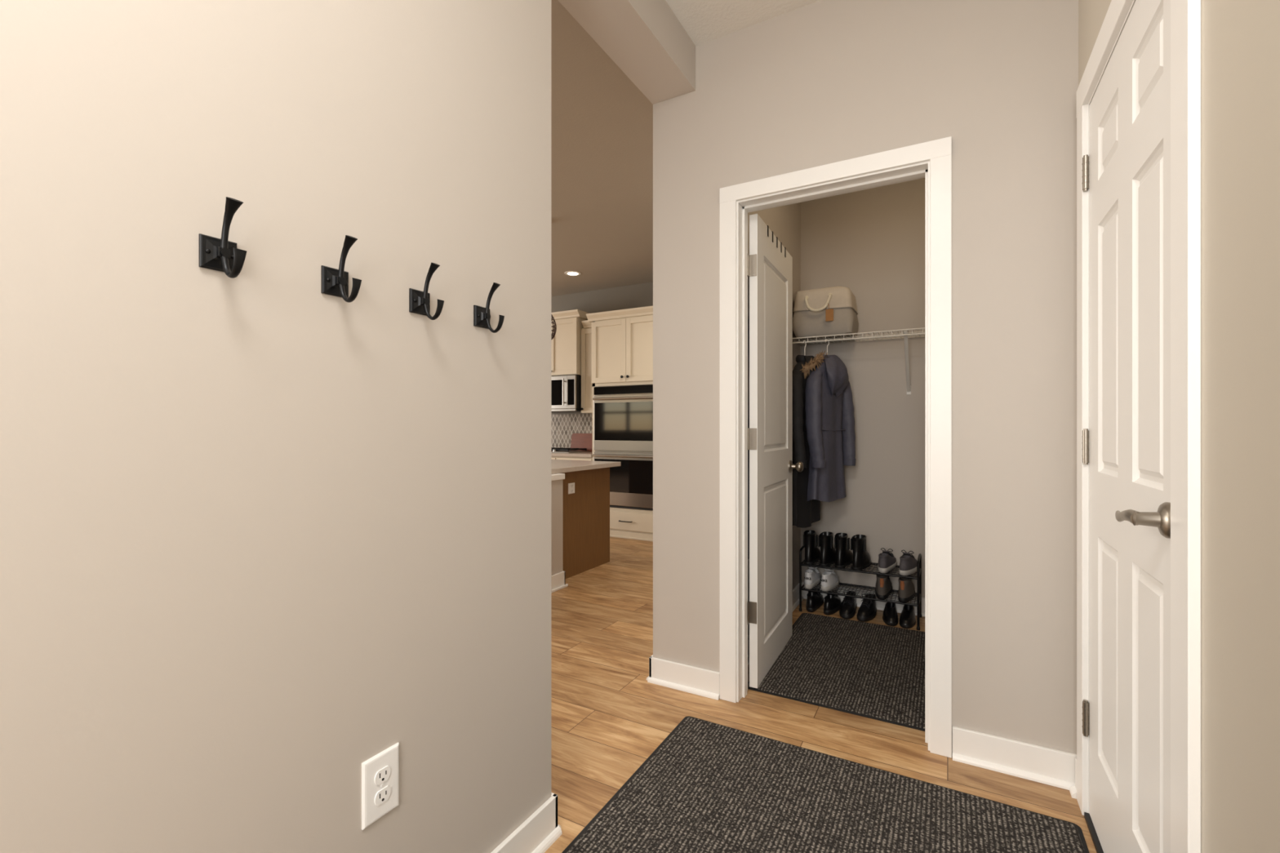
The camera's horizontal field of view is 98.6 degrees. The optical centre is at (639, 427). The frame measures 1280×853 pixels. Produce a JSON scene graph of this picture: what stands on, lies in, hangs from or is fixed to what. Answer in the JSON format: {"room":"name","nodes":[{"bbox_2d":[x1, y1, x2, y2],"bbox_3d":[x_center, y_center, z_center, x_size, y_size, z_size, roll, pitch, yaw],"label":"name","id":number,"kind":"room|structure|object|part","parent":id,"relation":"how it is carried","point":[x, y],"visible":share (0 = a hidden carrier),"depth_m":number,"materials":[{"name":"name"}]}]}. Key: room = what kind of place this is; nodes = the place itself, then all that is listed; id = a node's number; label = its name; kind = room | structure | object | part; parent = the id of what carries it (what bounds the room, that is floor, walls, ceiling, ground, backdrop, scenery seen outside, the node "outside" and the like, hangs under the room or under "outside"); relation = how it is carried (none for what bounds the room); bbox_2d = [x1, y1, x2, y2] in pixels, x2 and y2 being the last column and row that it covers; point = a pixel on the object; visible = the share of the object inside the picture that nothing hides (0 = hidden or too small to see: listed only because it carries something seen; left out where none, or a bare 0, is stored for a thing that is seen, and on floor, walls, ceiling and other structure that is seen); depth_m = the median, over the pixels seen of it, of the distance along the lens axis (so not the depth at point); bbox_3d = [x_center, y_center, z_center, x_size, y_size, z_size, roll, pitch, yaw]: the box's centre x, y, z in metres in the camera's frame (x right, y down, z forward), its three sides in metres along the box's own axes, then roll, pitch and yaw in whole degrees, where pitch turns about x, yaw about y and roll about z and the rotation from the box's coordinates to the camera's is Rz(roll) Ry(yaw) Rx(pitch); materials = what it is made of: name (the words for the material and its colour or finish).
{"room":"entryway","nodes":[
{"label":"entryway","id":0,"kind":"room"},
{"bbox_2d":[0,0,551,852],"bbox_3d":[-1.035,-0.252,0.296,0.186,2.743,2.908,0,0,29],"label":"wall","id":1,"kind":"structure","parent":0,"point":[265,534],"depth_m":0.90,"materials":[{"name":"beige paint"}]},
{"bbox_2d":[198,196,246,278],"bbox_3d":[-0.604,-0.276,0.809,0.066,0.114,0.048,0,0,29],"label":"coat hook","id":2,"kind":"object","parent":1,"relation":"attached to","point":[222,255],"visible":1,"depth_m":0.81,"materials":[{"name":"black metal"}]},
{"bbox_3d":[-0.627,-0.259,0.822,0.014,0.048,0.048,0,0,29],"label":"plate","id":3,"kind":"part","parent":2,"relation":"part of","materials":[{"name":"black metal"}]},
{"bbox_2d":[320,235,361,302],"bbox_3d":[-0.516,-0.276,0.966,0.066,0.114,0.048,0,0,29],"label":"coat hook","id":4,"kind":"object","parent":1,"relation":"attached to","point":[334,282],"visible":1,"depth_m":0.97,"materials":[{"name":"black metal"}]},
{"bbox_3d":[-0.539,-0.259,0.979,0.014,0.048,0.048,0,0,29],"label":"plate","id":5,"kind":"part","parent":4,"relation":"part of","materials":[{"name":"black metal"}]},
{"bbox_2d":[361,742,399,830],"bbox_3d":[-0.497,0.688,1.060,0.008,0.124,0.078,0,0,29],"label":"wall outlet","id":6,"kind":"object","parent":1,"relation":"attached to","point":[380,772],"visible":1,"depth_m":1.05,"materials":[{"name":"white plastic"}]},
{"bbox_2d":[374,765,391,785],"bbox_3d":[-0.495,0.668,1.059,0.002,0.027,0.034,0,0,29],"label":"receptacle","id":7,"kind":"object","parent":6,"relation":"attached to","point":[382,773],"depth_m":1.06,"materials":[{"name":"white plastic"}]},
{"bbox_2d":[374,785,391,805],"bbox_3d":[-0.495,0.708,1.059,0.002,0.027,0.034,0,0,29],"label":"receptacle","id":8,"kind":"object","parent":6,"relation":"attached to","point":[382,793],"depth_m":1.06,"materials":[{"name":"white plastic"}]},
{"bbox_2d":[408,262,444,319],"bbox_3d":[-0.428,-0.276,1.123,0.066,0.114,0.048,0,0,29],"label":"coat hook","id":9,"kind":"object","parent":1,"relation":"attached to","point":[419,300],"visible":1,"depth_m":1.12,"materials":[{"name":"black metal"}]},
{"bbox_3d":[-0.451,-0.259,1.136,0.014,0.048,0.048,0,0,29],"label":"plate","id":10,"kind":"part","parent":9,"relation":"part of","materials":[{"name":"black metal"}]},
{"bbox_2d":[473,282,504,333],"bbox_3d":[-0.343,-0.276,1.275,0.066,0.114,0.048,0,0,29],"label":"coat hook","id":11,"kind":"object","parent":1,"relation":"attached to","point":[482,316],"visible":1,"depth_m":1.27,"materials":[{"name":"black metal"}]},
{"bbox_3d":[-0.366,-0.259,1.288,0.014,0.048,0.048,0,0,29],"label":"plate","id":12,"kind":"part","parent":11,"relation":"part of","materials":[{"name":"black metal"}]},
{"bbox_2d":[490,792,562,852],"bbox_3d":[-1.014,1.068,0.306,0.213,0.104,2.925,0,0,29],"label":"baseboard","id":13,"kind":"structure","parent":1,"relation":"attached to","point":[537,833],"depth_m":1.45,"materials":[{"name":"white paint"}]},
{"bbox_2d":[551,281,653,448],"bbox_3d":[-1.755,-0.252,7.254,8.259,2.743,0.146,0,0,29],"label":"wall","id":14,"kind":"structure","parent":0,"point":[637,295],"depth_m":6.55,"materials":[{"name":"paint"}]},
{"bbox_2d":[551,309,589,376],"bbox_3d":[-0.935,-0.953,6.468,0.792,0.715,0.420,0,0,29],"label":"upper cabinet","id":15,"kind":"object","parent":14,"relation":"attached to","point":[566,345],"visible":0.37,"depth_m":6.21,"materials":[{"name":"beige paint"}]},
{"bbox_3d":[-0.866,-0.915,6.234,0.376,0.630,0.020,0,0,29],"label":"cabinet door","id":16,"kind":"part","parent":15,"relation":"part of","materials":[{"name":"beige paint"}]},
{"bbox_2d":[551,374,581,413],"bbox_3d":[-0.958,-0.387,6.457,0.758,0.403,0.460,0,0,29],"label":"microwave","id":17,"kind":"object","parent":15,"relation":"attached to","point":[566,390],"visible":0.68,"depth_m":6.18,"materials":[{"name":"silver metal"}]},
{"bbox_3d":[-1.094,-0.400,6.336,0.640,0.370,0.025,0,0,29],"label":"door","id":18,"kind":"part","parent":17,"relation":"part of","materials":[{"name":"silver metal"}]},
{"bbox_3d":[-0.852,-0.400,6.160,0.020,0.300,0.045,0,0,29],"label":"handle","id":19,"kind":"part","parent":17,"relation":"part of","materials":[{"name":"silver metal"}]},
{"bbox_3d":[-0.762,-0.400,6.150,0.115,0.370,0.025,0,0,29],"label":"control panel","id":20,"kind":"part","parent":17,"relation":"part of","materials":[{"name":"silver metal"}]},
{"bbox_3d":[-0.935,-1.272,6.468,0.792,0.075,0.420,0,0,29],"label":"crown moulding","id":21,"kind":"part","parent":15,"relation":"part of","materials":[{"name":"beige paint"}]},
{"bbox_2d":[580,320,592,413],"bbox_3d":[-0.450,-0.678,6.237,0.333,1.027,0.350,0,0,29],"label":"upper cabinet","id":22,"kind":"object","parent":14,"relation":"attached to","point":[586,332],"visible":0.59,"depth_m":6.16,"materials":[{"name":"beige paint"}]},
{"bbox_3d":[-0.456,-1.153,6.240,0.258,0.077,0.350,0,0,29],"label":"crown moulding","id":23,"kind":"part","parent":22,"relation":"part of","materials":[{"name":"beige paint"}]},
{"bbox_2d":[557,0,695,104],"bbox_3d":[-0.085,-1.528,1.977,0.205,0.190,0.952,0,0,29],"label":"beam","id":24,"kind":"structure","parent":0,"point":[645,39],"depth_m":2.09,"materials":[{"name":"beige paint"}]},
{"bbox_2d":[551,0,820,296],"bbox_3d":[-3.169,-1.673,3.145,9.800,0.100,8.800,0,0,29],"label":"ceiling","id":25,"kind":"structure","parent":0,"point":[602,123],"depth_m":3.24,"materials":[{"name":"paint"}]},
{"bbox_2d":[551,314,556,340],"bbox_3d":[-0.786,-1.156,4.334,0.257,0.934,0.257,0,0,29],"label":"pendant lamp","id":26,"kind":"object","parent":25,"relation":"hanging from","point":[553,331],"visible":0.12,"depth_m":4.31,"materials":[{"name":"black metal"}]},
{"bbox_2d":[564,271,581,275],"bbox_3d":[-0.706,-1.619,5.790,0.176,0.007,0.176,0,0,29],"label":"recessed light","id":27,"kind":"object","parent":25,"relation":"in","point":[568,273],"visible":1,"depth_m":5.78,"materials":[{"name":"white paint"}]},
{"bbox_2d":[747,202,800,635],"bbox_3d":[0.617,-0.252,3.146,0.291,2.743,1.545,0,0,29],"label":"wall","id":28,"kind":"structure","parent":0,"point":[784,221],"depth_m":3.47,"materials":[{"name":"beige paint"}]},
{"bbox_2d":[646,581,1076,799],"bbox_3d":[0.550,1.068,1.818,1.523,0.104,7.090,0,0,29],"label":"baseboard","id":29,"kind":"structure","parent":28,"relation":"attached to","point":[1047,766],"depth_m":1.83,"materials":[{"name":"white paint"}]},
{"bbox_2d":[544,537,1097,852],"bbox_3d":[-3.169,1.170,3.145,9.800,0.100,8.800,0,0,29],"label":"floor","id":30,"kind":"structure","parent":0,"point":[606,717],"depth_m":2.13,"materials":[{"name":"brown wood"}]},
{"bbox_2d":[551,456,592,461],"bbox_3d":[-1.213,0.718,6.509,1.932,0.805,0.618,0,0,29],"label":"base cabinet","id":31,"kind":"object","parent":30,"relation":"on","point":[552,457],"visible":0.02,"depth_m":5.92,"materials":[{"name":"beige paint"}]},
{"bbox_2d":[551,451,592,457],"bbox_3d":[-1.209,0.295,6.517,1.932,0.035,0.600,0,0,29],"label":"countertop","id":32,"kind":"structure","parent":31,"relation":"on","point":[589,454],"depth_m":5.94,"materials":[{"name":"stone"}]},
{"bbox_2d":[551,447,590,453],"bbox_3d":[-1.011,0.257,6.363,0.762,0.042,0.416,0,0,29],"label":"cooktop","id":33,"kind":"object","parent":32,"relation":"in","point":[553,450],"visible":0.44,"depth_m":6.16,"materials":[{"name":"silver metal"}]},
{"bbox_2d":[570,433,592,450],"bbox_3d":[-0.628,0.172,6.501,0.441,0.210,0.058,0,0,29],"label":"cutting board","id":34,"kind":"object","parent":32,"relation":"on","point":[577,439],"visible":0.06,"depth_m":6.55,"materials":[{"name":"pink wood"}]},
{"bbox_2d":[581,439,592,451],"bbox_3d":[-0.535,0.207,6.380,0.321,0.140,0.048,0,0,29],"label":"cutting board","id":35,"kind":"object","parent":32,"relation":"on","point":[586,443],"visible":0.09,"depth_m":6.41,"materials":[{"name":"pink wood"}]},
{"bbox_3d":[-0.710,0.406,5.918,0.469,0.157,0.020,0,0,29],"label":"drawer","id":36,"kind":"part","parent":31,"relation":"part of","materials":[{"name":"beige paint"}]},
{"bbox_2d":[551,467,609,593],"bbox_3d":[-0.966,0.722,4.112,1.022,0.797,1.563,0,0,29],"label":"kitchen island","id":37,"kind":"object","parent":30,"relation":"on","point":[580,519],"visible":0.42,"depth_m":4.22,"materials":[{"name":"brown wood"}]},
{"bbox_3d":[-1.159,0.343,3.781,1.008,0.040,0.790,0,0,29],"label":"cap trim","id":38,"kind":"part","parent":37,"relation":"part of","materials":[{"name":"white paint"}]},
{"bbox_3d":[-1.145,1.065,3.781,1.012,0.110,0.810,0,0,29],"label":"baseboard","id":39,"kind":"part","parent":37,"relation":"part of","materials":[{"name":"white paint"}]},
{"bbox_2d":[568,482,574,493],"bbox_3d":[-0.512,0.455,4.135,0.008,0.080,0.080,0,0,29],"label":"island outlet","id":40,"kind":"object","parent":37,"relation":"attached to","point":[571,486],"visible":1,"depth_m":4.13,"materials":[{"name":"white plastic"}]},
{"bbox_2d":[551,459,621,474],"bbox_3d":[-1.108,0.304,4.061,1.105,0.036,1.910,0,0,29],"label":"island countertop","id":41,"kind":"structure","parent":37,"relation":"on","point":[557,466],"depth_m":4.33,"materials":[{"name":"stone"}]},
{"bbox_2d":[586,306,653,542],"bbox_3d":[-0.024,-0.036,5.829,0.887,2.312,0.645,0,0,29],"label":"tall cabinet","id":42,"kind":"object","parent":30,"relation":"on","point":[622,340],"visible":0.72,"depth_m":5.58,"materials":[{"name":"beige paint"}]},
{"bbox_3d":[-0.322,-0.785,5.678,0.415,0.640,0.020,0,0,29],"label":"cabinet door","id":43,"kind":"part","parent":42,"relation":"part of","materials":[{"name":"beige paint"}]},
{"bbox_3d":[-0.093,-1.153,5.705,0.887,0.077,0.350,0,0,29],"label":"crown moulding","id":44,"kind":"part","parent":42,"relation":"part of","materials":[{"name":"beige paint"}]},
{"bbox_2d":[592,384,653,511],"bbox_3d":[-0.023,0.195,5.782,0.764,1.246,0.648,0,0,29],"label":"double wall oven","id":45,"kind":"object","parent":42,"relation":"in","point":[623,415],"visible":0.55,"depth_m":5.53,"materials":[{"name":"silver metal"}]},
{"bbox_3d":[-0.143,-0.383,5.566,0.758,0.081,0.029,0,0,29],"label":"control panel","id":46,"kind":"part","parent":45,"relation":"part of","materials":[{"name":"black glass"}]},
{"bbox_3d":[-0.139,0.945,5.576,0.834,0.180,0.020,0,0,29],"label":"drawer","id":47,"kind":"part","parent":42,"relation":"part of","materials":[{"name":"beige paint"}]},
{"bbox_3d":[-0.140,1.087,5.574,0.842,0.065,0.024,0,0,29],"label":"moulding","id":48,"kind":"part","parent":42,"relation":"part of","materials":[{"name":"beige paint"}]},
{"bbox_3d":[0.044,-0.785,5.474,0.415,0.640,0.020,0,0,29],"label":"cabinet door","id":49,"kind":"part","parent":42,"relation":"part of","materials":[{"name":"beige paint"}]},
{"bbox_2d":[805,588,823,612],"bbox_3d":[1.091,1.059,3.455,0.090,0.122,0.282,0,0,29],"label":"shoe","id":50,"kind":"object","parent":30,"relation":"on","point":[815,600],"visible":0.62,"depth_m":3.37,"materials":[{"name":"black leather"}]},
{"bbox_2d":[561,715,1089,852],"bbox_3d":[0.262,1.115,1.042,1.210,0.010,1.835,0,0,29],"label":"floor mat","id":51,"kind":"object","parent":30,"relation":"on","point":[708,787],"visible":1,"depth_m":1.59,"materials":[{"name":"carpet"}]},
{"bbox_2d":[823,591,841,615],"bbox_3d":[1.189,1.059,3.401,0.090,0.122,0.282,0,0,32],"label":"shoe","id":52,"kind":"object","parent":30,"relation":"on","point":[833,602],"visible":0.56,"depth_m":3.31,"materials":[{"name":"black leather"}]},
{"bbox_2d":[747,613,924,731],"bbox_3d":[1.114,1.115,2.625,0.915,0.010,1.100,0,0,29],"label":"floor mat","id":53,"kind":"object","parent":30,"relation":"on","point":[873,671],"visible":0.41,"depth_m":2.52,"materials":[{"name":"carpet"}]},
{"bbox_2d":[839,591,856,618],"bbox_3d":[1.263,1.059,3.337,0.090,0.122,0.282,0,0,31],"label":"shoe","id":54,"kind":"object","parent":30,"relation":"on","point":[847,609],"visible":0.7,"depth_m":3.27,"materials":[{"name":"black leather"}]},
{"bbox_2d":[799,545,921,630],"bbox_3d":[1.319,0.927,3.312,0.661,0.385,0.257,0,0,29],"label":"shoe rack","id":55,"kind":"object","parent":30,"relation":"on","point":[918,577],"visible":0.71,"depth_m":3.25,"materials":[{"name":"black metal"}]},
{"bbox_3d":[1.039,0.927,3.469,0.018,0.385,0.257,0,0,29],"label":"frame","id":56,"kind":"part","parent":55,"relation":"part of","materials":[{"name":"black metal"}]},
{"bbox_2d":[803,529,820,564],"bbox_3d":[1.077,0.728,3.448,0.087,0.201,0.272,0,0,29],"label":"boot","id":57,"kind":"object","parent":55,"relation":"on","point":[812,553],"visible":0.99,"depth_m":3.35,"materials":[{"name":"black leather"}]},
{"bbox_2d":[804,566,822,589],"bbox_3d":[1.077,0.918,3.451,0.090,0.122,0.284,0,0,29],"label":"sneaker","id":58,"kind":"object","parent":55,"relation":"on","point":[812,577],"visible":0.93,"depth_m":3.36,"materials":[{"name":"plastic"}]},
{"bbox_2d":[817,531,835,566],"bbox_3d":[1.164,0.728,3.400,0.087,0.201,0.272,0,0,32],"label":"boot","id":59,"kind":"object","parent":55,"relation":"on","point":[825,540],"visible":0.95,"depth_m":3.30,"materials":[{"name":"black leather"}]},
{"bbox_2d":[820,568,839,591],"bbox_3d":[1.172,0.918,3.397,0.090,0.122,0.284,0,0,32],"label":"sneaker","id":60,"kind":"object","parent":55,"relation":"on","point":[829,580],"visible":0.93,"depth_m":3.31,"materials":[{"name":"plastic"}]},
{"bbox_2d":[834,533,853,568],"bbox_3d":[1.245,0.728,3.361,0.087,0.201,0.272,0,0,34],"label":"boot","id":61,"kind":"object","parent":55,"relation":"on","point":[844,556],"visible":0.96,"depth_m":3.27,"materials":[{"name":"black leather"}]},
{"bbox_2d":[850,534,871,570],"bbox_3d":[1.332,0.728,3.310,0.087,0.201,0.272,0,0,37],"label":"boot","id":62,"kind":"object","parent":55,"relation":"on","point":[861,560],"visible":1,"depth_m":3.22,"materials":[{"name":"black leather"}]},
{"bbox_2d":[875,571,892,599],"bbox_3d":[1.437,0.908,3.253,0.090,0.142,0.282,0,0,29],"label":"shoe","id":63,"kind":"object","parent":55,"relation":"on","point":[883,588],"visible":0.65,"depth_m":3.15,"materials":[{"name":"brown leather"}]},
{"bbox_2d":[877,547,897,573],"bbox_3d":[1.450,0.768,3.243,0.090,0.122,0.282,0,0,35],"label":"sneaker","id":64,"kind":"object","parent":55,"relation":"on","point":[887,562],"visible":1,"depth_m":3.17,"materials":[{"name":"fabric"}]},
{"bbox_2d":[897,574,915,603],"bbox_3d":[1.543,0.908,3.194,0.090,0.142,0.282,0,0,32],"label":"shoe","id":65,"kind":"object","parent":55,"relation":"on","point":[906,592],"visible":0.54,"depth_m":3.09,"materials":[{"name":"brown leather"}]},
{"bbox_2d":[898,550,917,575],"bbox_3d":[1.553,0.768,3.184,0.090,0.122,0.282,0,0,38],"label":"sneaker","id":66,"kind":"object","parent":55,"relation":"on","point":[908,563],"visible":1,"depth_m":3.10,"materials":[{"name":"fabric"}]},
{"bbox_3d":[1.600,0.927,3.155,0.018,0.385,0.257,0,0,29],"label":"frame","id":67,"kind":"part","parent":55,"relation":"part of","materials":[{"name":"black metal"}]},
{"bbox_2d":[856,593,876,622],"bbox_3d":[1.359,1.059,3.283,0.090,0.122,0.282,0,0,35],"label":"shoe","id":68,"kind":"object","parent":30,"relation":"on","point":[867,611],"visible":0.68,"depth_m":3.22,"materials":[{"name":"black leather"}]},
{"bbox_2d":[882,602,897,626],"bbox_3d":[1.468,1.086,3.228,0.084,0.069,0.268,0,0,26],"label":"shoe","id":69,"kind":"object","parent":30,"relation":"on","point":[890,616],"visible":0.94,"depth_m":3.16,"materials":[{"name":"black leather"}]},
{"bbox_2d":[899,604,915,628],"bbox_3d":[1.549,1.086,3.183,0.084,0.069,0.268,0,0,29],"label":"shoe","id":70,"kind":"object","parent":30,"relation":"on","point":[907,618],"visible":0.93,"depth_m":3.12,"materials":[{"name":"black leather"}]},
{"bbox_2d":[1084,812,1103,852],"bbox_3d":[1.163,1.113,1.242,0.132,0.014,0.713,0,0,29],"label":"threshold","id":71,"kind":"object","parent":30,"relation":"on","point":[1092,831],"visible":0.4,"depth_m":1.50,"materials":[{"name":"grey metal"}]},
{"bbox_2d":[800,177,924,598],"bbox_3d":[1.618,-0.252,3.403,1.205,2.743,0.120,0,0,29],"label":"wall","id":72,"kind":"structure","parent":0,"point":[870,242],"depth_m":3.41,"materials":[{"name":"beige paint"}]},
{"bbox_2d":[792,327,924,395],"bbox_3d":[1.510,-0.379,3.213,1.203,0.357,0.317,0,0,29],"label":"wire shelf","id":73,"kind":"object","parent":72,"relation":"attached to","point":[905,333],"visible":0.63,"depth_m":3.25,"materials":[{"name":"white metal"}]},
{"bbox_2d":[803,340,806,355],"bbox_3d":[0.994,-0.420,3.322,0.012,0.217,0.293,0,0,39],"label":"hanger","id":74,"kind":"object","parent":73,"relation":"hanging from","point":[803,340],"visible":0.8,"depth_m":3.32,"materials":[{"name":"white plastic"}]},
{"bbox_2d":[792,351,828,528],"bbox_3d":[1.025,0.063,3.296,0.216,1.038,0.466,0,0,39],"label":"coat","id":75,"kind":"object","parent":74,"relation":"hanging from","point":[805,513],"visible":0.54,"depth_m":3.19,"materials":[{"name":"black fabric"}]},
{"bbox_2d":[804,355,817,377],"bbox_3d":[1.042,-0.305,3.283,0.111,0.249,0.194,0,0,39],"label":"trim","id":76,"kind":"structure","parent":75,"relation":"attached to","point":[810,362],"depth_m":3.21,"materials":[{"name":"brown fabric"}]},
{"bbox_3d":[1.028,-0.366,3.299,0.217,0.179,0.274,0,0,39],"label":"fur trim","id":77,"kind":"part","parent":75,"relation":"part of","materials":[{"name":"brown fur"}]},
{"bbox_2d":[792,286,858,342],"bbox_3d":[1.143,-0.699,3.407,0.360,0.296,0.310,0,0,29],"label":"storage basket","id":78,"kind":"object","parent":73,"relation":"on","point":[827,311],"visible":0.98,"depth_m":3.30,"materials":[{"name":"grey fabric"}]},
{"bbox_3d":[1.065,-0.746,3.299,0.158,0.106,0.042,0,0,29],"label":"rope handle","id":79,"kind":"part","parent":78,"relation":"part of","materials":[{"name":"beige fabric"}]},
{"bbox_3d":[1.117,-0.420,3.282,0.246,0.216,0.012,0,0,-37],"label":"hanger","id":80,"kind":"object","parent":73,"relation":"hanging from","visible":0},
{"bbox_2d":[804,354,855,502],"bbox_3d":[1.131,-0.004,3.263,0.407,0.872,0.185,0,0,-37],"label":"coat","id":81,"kind":"object","parent":80,"relation":"hanging from","point":[829,406],"visible":0.97,"depth_m":3.21,"materials":[{"name":"grey fabric"}]},
{"bbox_2d":[824,355,848,396],"bbox_3d":[1.153,-0.305,3.233,0.194,0.249,0.111,0,0,-37],"label":"hood","id":82,"kind":"object","parent":81,"relation":"attached to","point":[836,375],"depth_m":3.20,"materials":[{"name":"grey fabric"}]},
{"bbox_2d":[653,0,1078,755],"bbox_3d":[0.738,-0.252,2.128,1.496,2.743,0.115,0,0,29],"label":"wall","id":83,"kind":"structure","parent":0,"point":[820,82],"depth_m":1.87,"materials":[{"name":"beige paint"}]},
{"bbox_2d":[746,213,803,688],"bbox_3d":[0.637,0.099,2.629,0.158,2.018,0.724,0,0,28],"label":"door","id":84,"kind":"structure","parent":83,"relation":"in","point":[770,432],"depth_m":2.53,"materials":[{"name":"white paint"}]},
{"bbox_2d":[767,225,786,257],"bbox_3d":[0.625,-0.814,2.659,0.076,0.197,0.400,0,0,28],"label":"rack","id":85,"kind":"object","parent":84,"relation":"attached to","point":[767,225],"visible":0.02,"depth_m":2.63,"materials":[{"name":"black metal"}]},
{"bbox_3d":[0.816,0.203,2.875,0.068,0.064,0.064,0,0,28],"label":"knob","id":86,"kind":"part","parent":84,"relation":"part of","materials":[{"name":"silver metal"}]},
{"bbox_2d":[719,136,951,757],"bbox_3d":[0.725,0.066,2.128,0.834,2.108,0.136,0,0,29],"label":"door frame","id":87,"kind":"structure","parent":83,"relation":"attached to","point":[931,161],"depth_m":1.96,"materials":[{"name":"white paint"}]},
{"bbox_2d":[1078,0,1279,852],"bbox_3d":[0.879,-0.252,0.723,0.120,2.743,5.520,0,0,29],"label":"wall","id":88,"kind":"structure","parent":0,"point":[1240,39],"depth_m":0.77,"materials":[{"name":"paint"}]},
{"bbox_2d":[1081,0,1170,852],"bbox_3d":[1.108,0.093,1.278,0.100,2.029,0.715,0,0,29],"label":"door","id":89,"kind":"structure","parent":88,"relation":"in","point":[1126,719],"depth_m":1.22,"materials":[{"name":"white paint"}]},
{"bbox_3d":[0.965,0.169,1.062,0.060,0.066,0.164,0,0,29],"label":"lever handle","id":90,"kind":"part","parent":89,"relation":"part of","materials":[{"name":"silver metal"}]},
{"bbox_2d":[1075,0,1200,852],"bbox_3d":[1.159,0.054,1.242,0.137,2.132,0.881,0,0,29],"label":"door frame","id":91,"kind":"structure","parent":88,"relation":"attached to","point":[1185,15],"depth_m":0.92,"materials":[{"name":"white paint"}]}
]}

